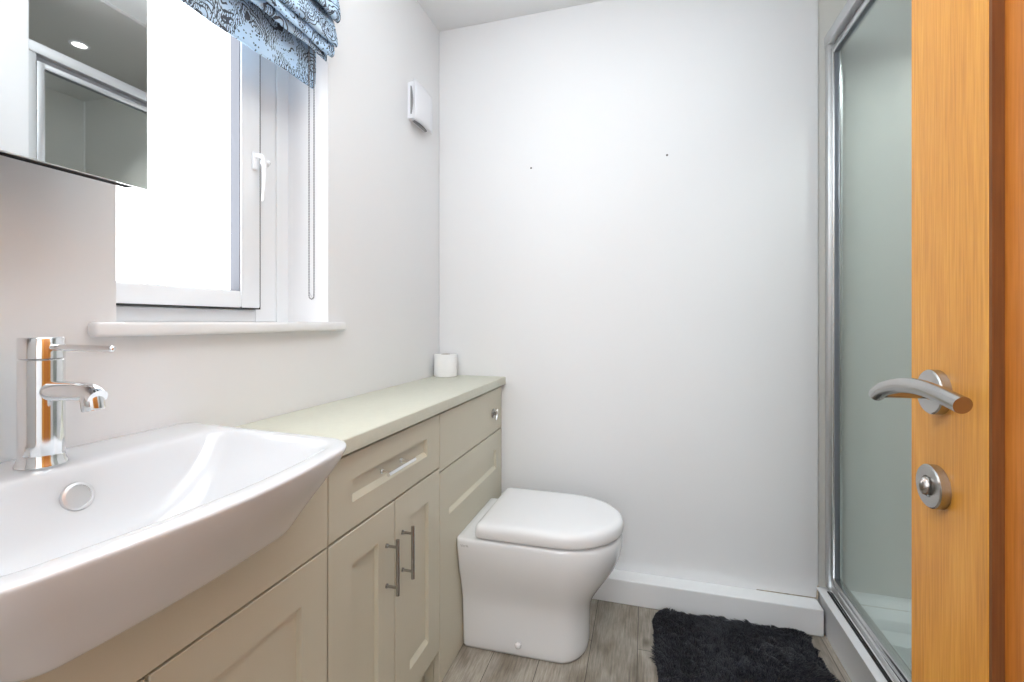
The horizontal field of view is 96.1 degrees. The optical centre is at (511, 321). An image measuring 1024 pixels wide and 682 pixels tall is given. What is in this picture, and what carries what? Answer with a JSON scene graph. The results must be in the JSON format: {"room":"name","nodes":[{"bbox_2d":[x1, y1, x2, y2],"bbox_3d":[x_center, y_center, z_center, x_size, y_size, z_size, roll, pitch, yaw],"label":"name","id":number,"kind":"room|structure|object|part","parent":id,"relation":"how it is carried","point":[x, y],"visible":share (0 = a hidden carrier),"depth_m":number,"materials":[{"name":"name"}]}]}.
{"room":"bathroom","nodes":[
{"label":"bathroom","id":0,"kind":"room"},
{"bbox_2d":[0,0,438,461],"bbox_3d":[-0.699,-0.109,1.149,0.200,2.400,2.220,0,0,16],"label":"wall","id":1,"kind":"structure","parent":0,"point":[376,174],"depth_m":1.36,"materials":[{"name":"paint"}]},
{"bbox_2d":[0,0,146,189],"bbox_3d":[-0.724,-0.559,0.458,0.134,0.700,0.600,0,0,16],"label":"wall mirror","id":2,"kind":"object","parent":1,"relation":"attached to","point":[73,73],"visible":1,"depth_m":0.64,"materials":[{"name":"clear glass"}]},
{"bbox_3d":[-0.672,-0.554,0.441,0.017,0.690,0.571,0,0,16],"label":"frame","id":3,"kind":"part","parent":2,"relation":"part of","materials":[{"name":"silver metal"}]},
{"bbox_2d":[116,0,287,321],"bbox_3d":[-0.776,-0.504,1.007,0.095,1.009,0.784,0,0,16],"label":"window","id":4,"kind":"structure","parent":1,"relation":"in","point":[206,240],"depth_m":1.14,"materials":[{"name":"white plastic"}]},
{"bbox_3d":[-0.808,-0.484,1.004,0.006,0.820,0.460,0,0,16],"label":"pane","id":5,"kind":"part","parent":4,"relation":"part of","materials":[{"name":"clear glass"}]},
{"bbox_3d":[-0.794,-0.491,0.998,0.048,0.909,0.572,0,0,16],"label":"sash","id":6,"kind":"part","parent":4,"relation":"part of","materials":[{"name":"white plastic"}]},
{"bbox_3d":[-0.694,-0.435,1.244,0.008,0.047,0.018,0,0,16],"label":"handle","id":7,"kind":"part","parent":4,"relation":"part of","materials":[{"name":"white plastic"}]},
{"bbox_2d":[180,0,340,299],"bbox_3d":[-0.590,-0.608,1.061,0.108,1.092,0.512,0,0,16],"label":"blind","id":8,"kind":"object","parent":4,"relation":"attached to","point":[289,34],"visible":1,"depth_m":1.18,"materials":[{"name":"blue fabric"}]},
{"bbox_3d":[-0.564,-0.587,1.293,0.004,1.049,0.024,0,0,16],"label":"bead chain","id":9,"kind":"part","parent":8,"relation":"part of","materials":[{"name":"grey plastic"}]},
{"bbox_3d":[-0.676,-0.390,1.240,0.034,0.132,0.014,0,0,16],"label":"lever","id":10,"kind":"part","parent":4,"relation":"part of","materials":[{"name":"white plastic"}]},
{"bbox_2d":[88,322,345,336],"bbox_3d":[-0.673,0.012,1.097,0.170,0.025,0.661,0,0,16],"label":"trim","id":11,"kind":"structure","parent":1,"relation":"attached to","point":[95,329],"depth_m":0.93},
{"bbox_2d":[408,79,432,133],"bbox_3d":[-0.367,-0.863,1.853,0.047,0.154,0.152,0,0,16],"label":"air vent","id":12,"kind":"object","parent":1,"relation":"in","point":[420,107],"visible":1,"depth_m":1.81,"materials":[{"name":"white plastic"}]},
{"bbox_2d":[410,86,426,131],"bbox_3d":[-0.372,-0.853,1.847,0.015,0.128,0.130,0,0,16],"label":"grille","id":13,"kind":"object","parent":12,"relation":"attached to","point":[417,93],"depth_m":1.80,"materials":[{"name":"grey plastic"}]},
{"bbox_2d":[417,0,602,31],"bbox_3d":[0.345,-1.349,0.041,2.920,0.080,3.770,0,0,16],"label":"ceiling","id":14,"kind":"structure","parent":0,"point":[445,15],"depth_m":1.93,"materials":[{"name":"white paint"}]},
{"bbox_2d":[442,599,851,681],"bbox_3d":[-0.115,1.116,0.122,1.532,0.050,3.670,0,0,16],"label":"floor","id":15,"kind":"structure","parent":0,"point":[619,648],"depth_m":1.48,"materials":[{"name":"grey wood"}]},
{"bbox_2d":[21,478,326,681],"bbox_3d":[-0.594,0.683,0.607,0.299,0.815,0.677,0,0,16],"label":"base cabinet","id":16,"kind":"object","parent":15,"relation":"on","point":[264,619],"visible":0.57,"depth_m":0.71,"materials":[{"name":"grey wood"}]},
{"bbox_3d":[-0.412,0.709,0.732,0.020,0.540,0.332,0,0,16],"label":"door","id":17,"kind":"part","parent":16,"relation":"part of","materials":[{"name":"beige paint"}]},
{"bbox_2d":[236,375,505,455],"bbox_3d":[-0.430,0.251,1.154,0.312,0.031,1.819,0,0,16],"label":"countertop","id":18,"kind":"structure","parent":16,"relation":"on","point":[359,421],"depth_m":1.24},
{"bbox_2d":[0,423,346,681],"bbox_3d":[-0.517,0.262,0.599,0.452,0.125,0.550,0,0,16],"label":"basin","id":19,"kind":"object","parent":18,"relation":"in","point":[96,544],"visible":1,"depth_m":0.58,"materials":[{"name":"white ceramic"}]},
{"bbox_2d":[12,337,115,470],"bbox_3d":[-0.607,0.111,0.629,0.163,0.179,0.056,0,0,16],"label":"mixer tap","id":20,"kind":"object","parent":19,"relation":"on","point":[43,390],"visible":1,"depth_m":0.62,"materials":[{"name":"silver metal"}]},
{"bbox_3d":[-0.600,0.097,0.628,0.102,0.031,0.029,0,0,16],"label":"spout","id":21,"kind":"part","parent":20,"relation":"part of","materials":[{"name":"silver metal"}]},
{"bbox_2d":[434,353,456,376],"bbox_3d":[-0.289,0.187,2.001,0.099,0.096,0.099,0,0,16],"label":"toilet roll","id":22,"kind":"object","parent":18,"relation":"on","point":[445,364],"visible":1,"depth_m":1.96,"materials":[{"name":"white paper"}]},
{"bbox_2d":[325,414,438,681],"bbox_3d":[-0.413,0.683,1.169,0.334,0.815,0.503,0,0,16],"label":"base cabinet","id":23,"kind":"object","parent":15,"relation":"on","point":[382,547],"visible":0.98,"depth_m":1.09,"materials":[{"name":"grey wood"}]},
{"bbox_3d":[-0.331,0.709,1.013,0.020,0.540,0.245,0,0,16],"label":"door","id":24,"kind":"part","parent":23,"relation":"part of","materials":[{"name":"beige paint"}]},
{"bbox_3d":[-0.296,0.355,1.136,0.020,0.158,0.500,0,0,16],"label":"drawer","id":25,"kind":"part","parent":23,"relation":"part of","materials":[{"name":"beige paint"}]},
{"bbox_3d":[-0.282,0.579,1.087,0.036,0.131,0.011,0,0,16],"label":"bar handle","id":26,"kind":"part","parent":23,"relation":"part of","materials":[{"name":"silver metal"}]},
{"bbox_3d":[-0.276,0.347,1.107,0.036,0.011,0.125,0,0,16],"label":"bar handle","id":27,"kind":"part","parent":23,"relation":"part of","materials":[{"name":"silver metal"}]},
{"bbox_3d":[-0.261,0.579,1.158,0.036,0.131,0.011,0,0,16],"label":"bar handle","id":28,"kind":"part","parent":23,"relation":"part of","materials":[{"name":"silver metal"}]},
{"bbox_3d":[-0.261,0.709,1.255,0.020,0.540,0.252,0,0,16],"label":"door","id":29,"kind":"part","parent":23,"relation":"part of","materials":[{"name":"beige paint"}]},
{"bbox_2d":[424,386,500,681],"bbox_3d":[-0.261,0.683,1.720,0.321,0.815,0.638,0,0,16],"label":"base cabinet","id":30,"kind":"object","parent":15,"relation":"on","point":[469,468],"visible":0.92,"depth_m":1.51,"materials":[{"name":"beige paint"}]},
{"bbox_3d":[-0.368,0.683,1.428,0.278,0.815,0.018,0,0,16],"label":"panel","id":31,"kind":"part","parent":30,"relation":"part of","materials":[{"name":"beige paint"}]},
{"bbox_3d":[-0.140,0.362,1.674,0.020,0.172,0.616,0,0,16],"label":"panel","id":32,"kind":"part","parent":30,"relation":"part of","materials":[{"name":"beige paint"}]},
{"bbox_3d":[-0.067,0.369,1.855,0.020,0.038,0.038,0,0,16],"label":"flush lever","id":33,"kind":"part","parent":30,"relation":"part of","materials":[{"name":"silver metal"}]},
{"bbox_2d":[457,488,623,662],"bbox_3d":[0.119,0.868,1.592,0.521,0.446,0.365,0,0,16],"label":"toilet","id":34,"kind":"object","parent":15,"relation":"on","point":[533,563],"visible":1,"depth_m":1.47,"materials":[{"name":"white ceramic"}]},
{"bbox_3d":[0.148,0.669,1.584,0.460,0.049,0.364,0,0,16],"label":"lid","id":35,"kind":"part","parent":34,"relation":"part of","materials":[{"name":"white plastic"}]},
{"bbox_2d":[648,608,841,681],"bbox_3d":[0.701,1.071,1.387,0.577,0.040,0.620,0,0,16],"label":"bath mat","id":36,"kind":"object","parent":15,"relation":"on","point":[689,647],"visible":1,"depth_m":1.49,"materials":[{"name":"black fabric"}]},
{"bbox_2d":[816,586,911,681],"bbox_3d":[1.499,1.022,1.131,1.065,0.138,0.803,0,0,16],"label":"shower tray","id":37,"kind":"object","parent":15,"relation":"on","point":[891,615],"visible":0.44,"depth_m":1.51,"materials":[{"name":"white ceramic"}]},
{"bbox_2d":[824,0,911,681],"bbox_3d":[1.032,-0.034,1.264,0.062,1.974,0.797,0,0,16],"label":"shower door frame","id":38,"kind":"structure","parent":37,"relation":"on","point":[891,665],"depth_m":1.59,"materials":[{"name":"silver metal"}]},
{"bbox_3d":[1.142,-0.021,1.631,0.046,1.925,0.030,0,0,16],"label":"wall post","id":39,"kind":"part","parent":38,"relation":"part of","materials":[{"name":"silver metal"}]},
{"bbox_3d":[1.036,-1.001,1.263,0.054,0.040,0.797,0,0,16],"label":"header rail","id":40,"kind":"part","parent":38,"relation":"part of","materials":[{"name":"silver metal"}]},
{"bbox_3d":[1.039,0.934,1.262,0.048,0.038,0.797,0,0,16],"label":"rail","id":41,"kind":"part","parent":38,"relation":"part of","materials":[{"name":"silver metal"}]},
{"bbox_2d":[439,0,911,601],"bbox_3d":[0.971,-0.109,1.760,2.670,2.400,0.120,0,0,16],"label":"wall","id":42,"kind":"structure","parent":0,"point":[648,317],"depth_m":1.78,"materials":[{"name":"paint"}]},
{"bbox_2d":[592,569,823,636],"bbox_3d":[0.522,1.044,1.789,1.182,0.094,0.073,0,0,16],"label":"baseboard","id":43,"kind":"structure","parent":42,"relation":"attached to","point":[805,614],"depth_m":1.70,"materials":[{"name":"white wood"}]},
{"bbox_2d":[756,586,818,598],"bbox_3d":[1.008,0.975,1.684,0.203,0.048,0.007,0,0,16],"label":"trim","id":44,"kind":"structure","parent":42,"relation":"attached to","point":[817,593],"depth_m":1.68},
{"bbox_3d":[-0.174,-0.109,-0.085,1.492,2.400,0.100,0,0,16],"label":"wall","id":45,"kind":"structure","parent":0,"visible":0},
{"bbox_2d":[869,0,1023,681],"bbox_3d":[0.400,0.095,0.232,0.109,1.977,0.758,0,0,16],"label":"door","id":46,"kind":"structure","parent":45,"relation":"in","point":[965,388],"depth_m":0.49,"materials":[{"name":"orange wood"}]},
{"bbox_3d":[0.432,0.078,0.498,0.020,0.036,0.149,0,0,12],"label":"lever","id":47,"kind":"part","parent":46,"relation":"part of","materials":[{"name":"silver metal"}]},
{"bbox_3d":[0.482,0.059,0.456,0.012,1.665,0.004,0,0,16],"label":"moulding","id":48,"kind":"part","parent":46,"relation":"part of","materials":[{"name":"brown wood"}]},
{"bbox_3d":[0.427,0.061,0.209,0.024,1.680,0.516,0,0,16],"label":"panel","id":49,"kind":"part","parent":46,"relation":"part of","materials":[{"name":"orange wood"}]}
]}

